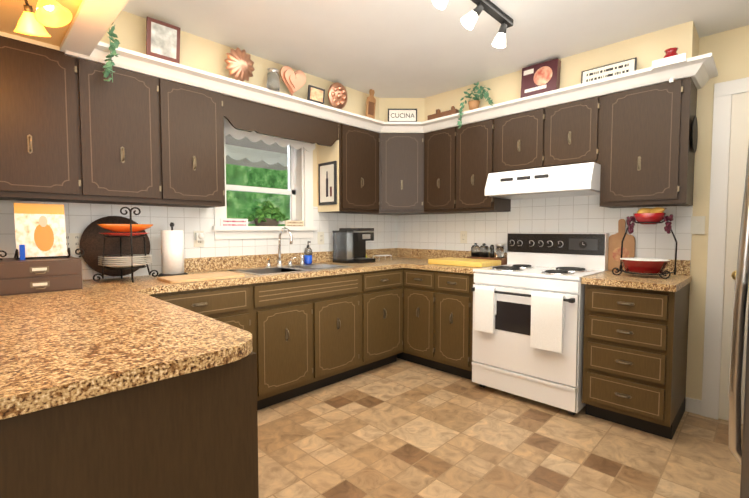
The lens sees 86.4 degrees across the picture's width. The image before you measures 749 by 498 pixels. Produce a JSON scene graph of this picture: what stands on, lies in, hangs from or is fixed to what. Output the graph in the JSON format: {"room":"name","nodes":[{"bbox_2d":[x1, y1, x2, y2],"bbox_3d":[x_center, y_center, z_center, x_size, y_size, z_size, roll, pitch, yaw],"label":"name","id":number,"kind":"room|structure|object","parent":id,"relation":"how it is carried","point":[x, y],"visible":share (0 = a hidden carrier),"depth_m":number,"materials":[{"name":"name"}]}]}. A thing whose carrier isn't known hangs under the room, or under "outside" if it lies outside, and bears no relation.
{"room":"kitchen","nodes":[
{"label":"kitchen","id":0,"kind":"room"},
{"bbox_2d":[0,143,396,279],"bbox_3d":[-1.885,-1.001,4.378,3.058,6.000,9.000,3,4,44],"label":"wall","id":1,"kind":"structure","parent":0,"point":[81,217],"depth_m":2.85,"materials":[{"name":"white tile"}]},
{"bbox_2d":[66,233,81,254],"bbox_3d":[-1.773,-0.029,2.338,0.025,0.125,0.095,3,4,44],"label":"wall outlet","id":2,"kind":"object","parent":1,"relation":"attached to","point":[72,239],"depth_m":2.33,"materials":[{"name":"beige plastic"}]},
{"bbox_2d":[0,36,379,213],"bbox_3d":[-1.279,-0.664,2.590,0.348,0.761,3.520,3,4,44],"label":"upper cabinet","id":3,"kind":"object","parent":1,"relation":"attached to","point":[75,130],"visible":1,"depth_m":2.27,"materials":[{"name":"brown wood"}]},
{"bbox_2d":[318,161,336,204],"bbox_3d":[-0.414,-0.573,3.503,0.240,0.370,0.016,3,4,44],"label":"print","id":4,"kind":"object","parent":3,"relation":"attached to","point":[327,181],"visible":0.98,"depth_m":3.49,"materials":[{"name":"grey paper"}]},
{"bbox_2d":[193,231,204,246],"bbox_3d":[-1.242,-0.072,2.848,0.064,0.116,0.072,3,4,44],"label":"wall outlet","id":5,"kind":"object","parent":1,"relation":"attached to","point":[199,236],"depth_m":2.85,"materials":[{"name":"beige plastic"}]},
{"bbox_2d":[212,117,316,238],"bbox_3d":[-0.917,-0.601,3.290,0.210,1.025,0.930,3,4,44],"label":"window","id":6,"kind":"structure","parent":1,"relation":"in","point":[277,172],"depth_m":3.33,"materials":[{"name":"white"}]},
{"bbox_2d":[220,218,247,225],"bbox_3d":[-1.066,-0.203,3.034,0.008,0.055,0.220,3,4,44],"label":"sign","id":7,"kind":"object","parent":6,"relation":"on","point":[232,222],"visible":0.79,"depth_m":3.02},
{"bbox_2d":[247,200,288,225],"bbox_3d":[-0.878,-0.298,3.286,0.140,0.220,0.377,3,4,44],"label":"potted plant","id":8,"kind":"object","parent":6,"relation":"on","point":[268,208],"visible":1,"depth_m":3.26,"materials":[{"name":"green plant"}]},
{"bbox_2d":[285,220,303,225],"bbox_3d":[-0.684,-0.219,3.422,0.008,0.050,0.190,3,4,44],"label":"sign","id":9,"kind":"object","parent":6,"relation":"on","point":[293,223],"visible":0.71,"depth_m":3.41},
{"bbox_2d":[317,232,323,244],"bbox_3d":[-0.489,-0.099,3.652,0.010,0.116,0.072,3,4,44],"label":"wall outlet","id":10,"kind":"object","parent":1,"relation":"attached to","point":[320,235],"depth_m":3.65,"materials":[{"name":"beige plastic"}]},
{"bbox_2d":[367,133,433,214],"bbox_3d":[0.256,-0.731,3.968,0.604,0.760,0.600,3,4,44],"label":"upper cabinet","id":11,"kind":"object","parent":1,"relation":"attached to","point":[401,173],"visible":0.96,"depth_m":3.74,"materials":[{"name":"brown wood"}]},
{"bbox_2d":[0,0,717,132],"bbox_3d":[0.142,-1.033,0.556,5.200,0.449,5.600,3,4,44],"label":"bulkhead","id":12,"kind":"object","parent":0,"point":[109,34],"visible":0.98,"depth_m":2.56,"materials":[{"name":"white paint"}]},
{"bbox_2d":[14,0,71,36],"bbox_3d":[-1.283,-0.902,1.410,0.321,0.210,0.312,3,4,44],"label":"pendant light fixture","id":13,"kind":"object","parent":12,"relation":"hanging from","point":[51,13],"visible":1,"depth_m":1.45,"materials":[{"name":"yellow glass"}]},
{"bbox_2d":[146,17,180,63],"bbox_3d":[-1.216,-1.198,2.298,0.044,0.200,0.176,3,4,44],"label":"framed picture","id":14,"kind":"object","parent":12,"relation":"on","point":[162,40],"visible":1,"depth_m":2.29,"materials":[{"name":"red"}]},
{"bbox_2d":[224,47,254,81],"bbox_3d":[-0.883,-1.219,2.637,0.066,0.204,0.212,3,4,44],"label":"mold","id":15,"kind":"object","parent":12,"relation":"on","point":[239,63],"depth_m":2.62,"materials":[{"name":"brown metal"}]},
{"bbox_2d":[267,68,279,91],"bbox_3d":[-0.715,-1.192,2.817,0.090,0.140,0.090,3,4,44],"label":"jar","id":16,"kind":"object","parent":12,"relation":"on","point":[273,79],"visible":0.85,"depth_m":2.78,"materials":[{"name":"clear glass"}]},
{"bbox_2d":[280,66,305,95],"bbox_3d":[-0.597,-1.230,2.938,0.068,0.196,0.218,3,4,44],"label":"mold","id":17,"kind":"object","parent":12,"relation":"on","point":[293,81],"depth_m":2.91,"materials":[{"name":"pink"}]},
{"bbox_2d":[307,85,324,104],"bbox_3d":[-0.451,-1.193,3.091,0.030,0.116,0.150,3,4,44],"label":"frame","id":18,"kind":"object","parent":12,"relation":"on","point":[316,94],"visible":0.93,"depth_m":3.08,"materials":[{"name":"grey"}]},
{"bbox_2d":[328,82,346,108],"bbox_3d":[-0.292,-1.241,3.233,0.062,0.203,0.206,3,4,44],"label":"mold","id":19,"kind":"object","parent":12,"relation":"on","point":[337,95],"depth_m":3.21,"materials":[{"name":"brown metal"}]},
{"bbox_2d":[366,89,375,118],"bbox_3d":[-0.030,-1.282,3.521,0.038,0.253,0.100,3,4,44],"label":"paddle","id":20,"kind":"object","parent":12,"relation":"on","point":[370,106],"visible":0.92,"depth_m":3.51,"materials":[{"name":"brown wood"}]},
{"bbox_2d":[388,109,416,121],"bbox_3d":[0.257,-1.225,3.668,0.270,0.125,0.013,0,3,0],"label":"kitchen sign","id":21,"kind":"object","parent":12,"relation":"on","point":[403,119],"visible":0.82,"depth_m":3.66,"materials":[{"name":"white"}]},
{"bbox_2d":[391,113,413,117],"bbox_3d":[0.259,-1.224,3.661,0.219,0.041,0.001,0,3,-2],"label":"kitchen text","id":22,"kind":"object","parent":21,"relation":"attached to","point":[404,115],"visible":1,"depth_m":3.66,"materials":[{"name":"black"}]},
{"bbox_2d":[427,106,458,119],"bbox_3d":[0.607,-1.198,3.520,0.300,0.085,0.065,3,4,44],"label":"wooden rack","id":23,"kind":"object","parent":12,"relation":"on","point":[439,113],"visible":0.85,"depth_m":3.49,"materials":[{"name":"brown wood"}]},
{"bbox_2d":[457,81,492,128],"bbox_3d":[0.843,-1.184,3.264,0.332,0.361,0.139,3,4,44],"label":"potted plant","id":24,"kind":"object","parent":12,"relation":"on","point":[474,103],"visible":1,"depth_m":3.27,"materials":[{"name":"green plant"}]},
{"bbox_2d":[521,58,560,97],"bbox_3d":[1.214,-1.237,2.923,0.260,0.229,0.079,3,4,44],"label":"picture","id":25,"kind":"object","parent":12,"relation":"on","point":[543,77],"visible":1,"depth_m":2.89,"materials":[{"name":"red"}]},
{"bbox_2d":[581,57,636,83],"bbox_3d":[1.525,-1.157,2.607,0.320,0.093,0.020,3,4,44],"label":"sign frame","id":26,"kind":"object","parent":12,"relation":"on","point":[635,65],"visible":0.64,"depth_m":2.58,"materials":[{"name":"grey"}]},
{"bbox_2d":[582,59,634,82],"bbox_3d":[1.520,-1.158,2.603,0.300,0.076,0.008,3,4,44],"label":"sign","id":27,"kind":"object","parent":26,"relation":"attached to","point":[610,70],"visible":1,"depth_m":2.60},
{"bbox_2d":[664,47,677,57],"bbox_3d":[1.760,-1.136,2.370,0.084,0.090,0.084,3,4,44],"label":"vase","id":28,"kind":"object","parent":12,"relation":"on","point":[669,52],"visible":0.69,"depth_m":2.35,"materials":[{"name":"red ceramic"}]},
{"bbox_2d":[122,0,748,97],"bbox_3d":[0.141,-1.294,0.685,5.400,0.060,5.800,3,4,44],"label":"ceiling","id":29,"kind":"structure","parent":0,"point":[404,48],"depth_m":2.46,"materials":[{"name":"white paint"}]},
{"bbox_2d":[432,0,512,47],"bbox_3d":[0.427,-1.242,2.021,0.103,0.172,1.000,3,4,44],"label":"track light","id":30,"kind":"object","parent":29,"relation":"attached to","point":[494,11],"visible":1,"depth_m":2.17,"materials":[{"name":"black"}]},
{"bbox_2d":[257,358,742,497],"bbox_3d":[0.141,1.203,0.804,5.400,0.060,5.800,3,4,44],"label":"floor","id":31,"kind":"structure","parent":0,"point":[400,428],"depth_m":2.21,"materials":[{"name":"tile"}]},
{"bbox_2d":[0,352,258,497],"bbox_3d":[-1.544,0.716,1.256,1.928,0.870,1.515,3,4,44],"label":"base cabinet","id":32,"kind":"object","parent":31,"relation":"on","point":[192,435],"visible":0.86,"depth_m":0.91,"materials":[{"name":"brown wood"}]},
{"bbox_2d":[0,277,252,419],"bbox_3d":[-1.506,0.260,1.246,1.950,0.038,1.685,3,4,44],"label":"countertop","id":33,"kind":"structure","parent":32,"relation":"on","point":[92,338],"depth_m":1.06,"materials":[{"name":"stone"}]},
{"bbox_2d":[0,256,82,295],"bbox_3d":[-1.788,0.130,1.953,0.389,0.152,0.525,3,4,44],"label":"box","id":34,"kind":"object","parent":33,"relation":"on","point":[29,276],"visible":0.98,"depth_m":1.90,"materials":[{"name":"brown wood"}]},
{"bbox_2d":[0,203,83,259],"bbox_3d":[-1.696,-0.091,2.031,0.183,0.281,0.348,3,4,44],"label":"cookbook","id":35,"kind":"object","parent":34,"relation":"on","point":[40,230],"visible":1,"depth_m":2.03,"materials":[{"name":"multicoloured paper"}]},
{"bbox_2d":[80,207,157,282],"bbox_3d":[-1.487,-0.029,2.362,0.362,0.426,0.376,3,4,44],"label":"plate rack","id":36,"kind":"object","parent":33,"relation":"on","point":[114,245],"visible":1,"depth_m":2.38,"materials":[{"name":"metal"}]},
{"bbox_2d":[149,268,402,409],"bbox_3d":[-0.704,0.631,3.023,0.646,0.870,2.185,3,4,44],"label":"base cabinet","id":37,"kind":"object","parent":31,"relation":"on","point":[311,334],"depth_m":2.87,"materials":[{"name":"brown wood"}]},
{"bbox_2d":[123,227,402,293],"bbox_3d":[-0.676,0.014,3.032,0.615,0.358,2.039,3,4,44],"label":"countertop","id":38,"kind":"structure","parent":37,"relation":"on","point":[259,268],"depth_m":3.00,"materials":[{"name":"stone"}]},
{"bbox_2d":[158,222,187,276],"bbox_3d":[-1.317,0.000,2.603,0.176,0.348,0.176,3,4,44],"label":"paper towel holder","id":39,"kind":"object","parent":38,"relation":"on","point":[172,250],"visible":0.9,"depth_m":2.55,"materials":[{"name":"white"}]},
{"bbox_2d":[157,272,244,282],"bbox_3d":[-1.065,0.173,2.469,0.260,0.016,0.450,3,4,44],"label":"cutting board","id":40,"kind":"object","parent":38,"relation":"on","point":[196,277],"visible":1,"depth_m":2.42,"materials":[{"name":"brown wood"}]},
{"bbox_2d":[304,241,311,263],"bbox_3d":[-0.578,0.030,3.478,0.069,0.196,0.068,3,4,44],"label":"soap dispenser","id":41,"kind":"object","parent":38,"relation":"on","point":[308,255],"visible":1,"depth_m":3.45,"materials":[{"name":"blue plastic"}]},
{"bbox_2d":[333,228,374,263],"bbox_3d":[-0.190,-0.035,3.678,0.280,0.315,0.290,3,4,44],"label":"coffee maker","id":42,"kind":"object","parent":38,"relation":"on","point":[349,245],"visible":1,"depth_m":3.60,"materials":[{"name":"black"}]},
{"bbox_2d":[397,268,474,379],"bbox_3d":[0.497,0.596,3.759,1.330,0.870,0.646,3,4,44],"label":"base cabinet","id":43,"kind":"object","parent":31,"relation":"on","point":[437,320],"depth_m":3.32,"materials":[{"name":"brown wood"}]},
{"bbox_2d":[366,248,506,273],"bbox_3d":[0.510,0.090,3.733,1.330,0.138,0.615,3,4,44],"label":"countertop","id":44,"kind":"structure","parent":43,"relation":"on","point":[412,258],"depth_m":3.95,"materials":[{"name":"stone"}]},
{"bbox_2d":[428,257,500,267],"bbox_3d":[0.774,0.113,3.450,0.525,0.042,0.330,3,4,44],"label":"cutting board","id":45,"kind":"object","parent":44,"relation":"on","point":[470,262],"visible":1,"depth_m":3.35,"materials":[{"name":"yellow wood"}]},
{"bbox_2d":[467,243,506,264],"bbox_3d":[1.008,0.038,3.556,0.345,0.180,0.125,3,4,44],"label":"canister set","id":46,"kind":"object","parent":44,"relation":"on","point":[478,252],"visible":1,"depth_m":3.53,"materials":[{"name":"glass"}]},
{"bbox_2d":[471,233,608,414],"bbox_3d":[1.220,0.475,2.982,0.752,1.185,0.695,3,4,44],"label":"electric range","id":47,"kind":"object","parent":31,"relation":"on","point":[506,357],"visible":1,"depth_m":2.81,"materials":[{"name":"white metal"}]},
{"bbox_2d":[474,286,496,332],"bbox_3d":[0.809,0.437,2.911,0.150,0.328,0.046,3,4,44],"label":"oven towel","id":48,"kind":"object","parent":47,"relation":"hanging from","point":[485,297],"depth_m":2.89,"materials":[{"name":"white fabric"}]},
{"bbox_2d":[530,292,564,352],"bbox_3d":[1.127,0.472,2.600,0.200,0.368,0.046,3,4,44],"label":"oven towel","id":49,"kind":"object","parent":47,"relation":"hanging from","point":[547,319],"depth_m":2.58,"materials":[{"name":"white fabric"}]},
{"bbox_2d":[582,283,689,439],"bbox_3d":[1.692,0.652,2.586,0.460,0.870,0.646,3,4,44],"label":"base cabinet","id":50,"kind":"object","parent":31,"relation":"on","point":[635,343],"visible":1,"depth_m":2.37,"materials":[{"name":"brown wood"}]},
{"bbox_2d":[581,259,691,291],"bbox_3d":[1.692,0.147,2.562,0.480,0.138,0.630,3,4,44],"label":"countertop","id":51,"kind":"structure","parent":50,"relation":"on","point":[681,278],"depth_m":2.46,"materials":[{"name":"stone"}]},
{"bbox_2d":[608,219,634,270],"bbox_3d":[1.782,-0.029,2.880,0.170,0.377,0.013,3,4,44],"label":"paddle board","id":52,"kind":"object","parent":51,"relation":"on","point":[614,248],"visible":0.83,"depth_m":2.88,"materials":[{"name":"brown wood"}]},
{"bbox_2d":[612,207,677,278],"bbox_3d":[1.732,-0.047,2.557,0.310,0.438,0.284,3,4,44],"label":"stand","id":53,"kind":"object","parent":51,"relation":"on","point":[643,266],"visible":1,"depth_m":2.52,"materials":[{"name":"red ceramic"}]},
{"bbox_2d":[729,146,748,497],"bbox_3d":[1.711,0.241,1.249,0.849,1.778,0.900,3,4,44],"label":"refrigerator","id":54,"kind":"object","parent":31,"relation":"on","point":[737,343],"visible":1,"depth_m":1.25,"materials":[{"name":"silver metal"}]},
{"bbox_2d":[397,25,748,424],"bbox_3d":[2.172,-0.138,2.666,5.200,2.440,0.208,3,4,44],"label":"wall","id":55,"kind":"structure","parent":0,"point":[729,50],"depth_m":2.75,"materials":[{"name":"white tile"}]},
{"bbox_2d":[460,231,466,242],"bbox_3d":[0.852,-0.113,3.815,0.072,0.116,0.009,3,4,44],"label":"wall outlet","id":56,"kind":"object","parent":55,"relation":"attached to","point":[463,234],"depth_m":3.81,"materials":[{"name":"beige plastic"}]},
{"bbox_2d":[424,77,696,213],"bbox_3d":[1.259,-0.692,3.159,1.970,0.761,0.348,3,4,44],"label":"upper cabinet","id":57,"kind":"object","parent":55,"relation":"attached to","point":[635,144],"visible":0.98,"depth_m":2.73,"materials":[{"name":"brown wood"}]},
{"bbox_2d":[485,162,600,199],"bbox_3d":[1.302,-0.497,3.019,0.760,0.187,0.500,3,4,44],"label":"range hood","id":58,"kind":"object","parent":57,"relation":"attached to","point":[580,179],"visible":0.88,"depth_m":2.83,"materials":[{"name":"white metal"}]},
{"bbox_2d":[690,116,697,152],"bbox_3d":[1.977,-0.709,2.471,0.016,0.224,0.224,3,4,44],"label":"plate","id":59,"kind":"object","parent":57,"relation":"attached to","point":[694,133],"visible":1,"depth_m":2.48,"materials":[{"name":"black metal"}]},
{"bbox_2d":[690,216,704,233],"bbox_3d":[2.094,-0.153,2.585,0.072,0.116,0.016,3,4,44],"label":"light switch","id":60,"kind":"object","parent":55,"relation":"attached to","point":[697,227],"depth_m":2.58,"materials":[{"name":"beige plastic"}]},
{"bbox_2d":[685,77,748,423],"bbox_3d":[2.992,0.068,1.673,2.627,2.125,0.087,3,4,44],"label":"door","id":61,"kind":"structure","parent":55,"relation":"in","point":[730,139],"depth_m":2.50,"materials":[{"name":"white wood"}]}
]}

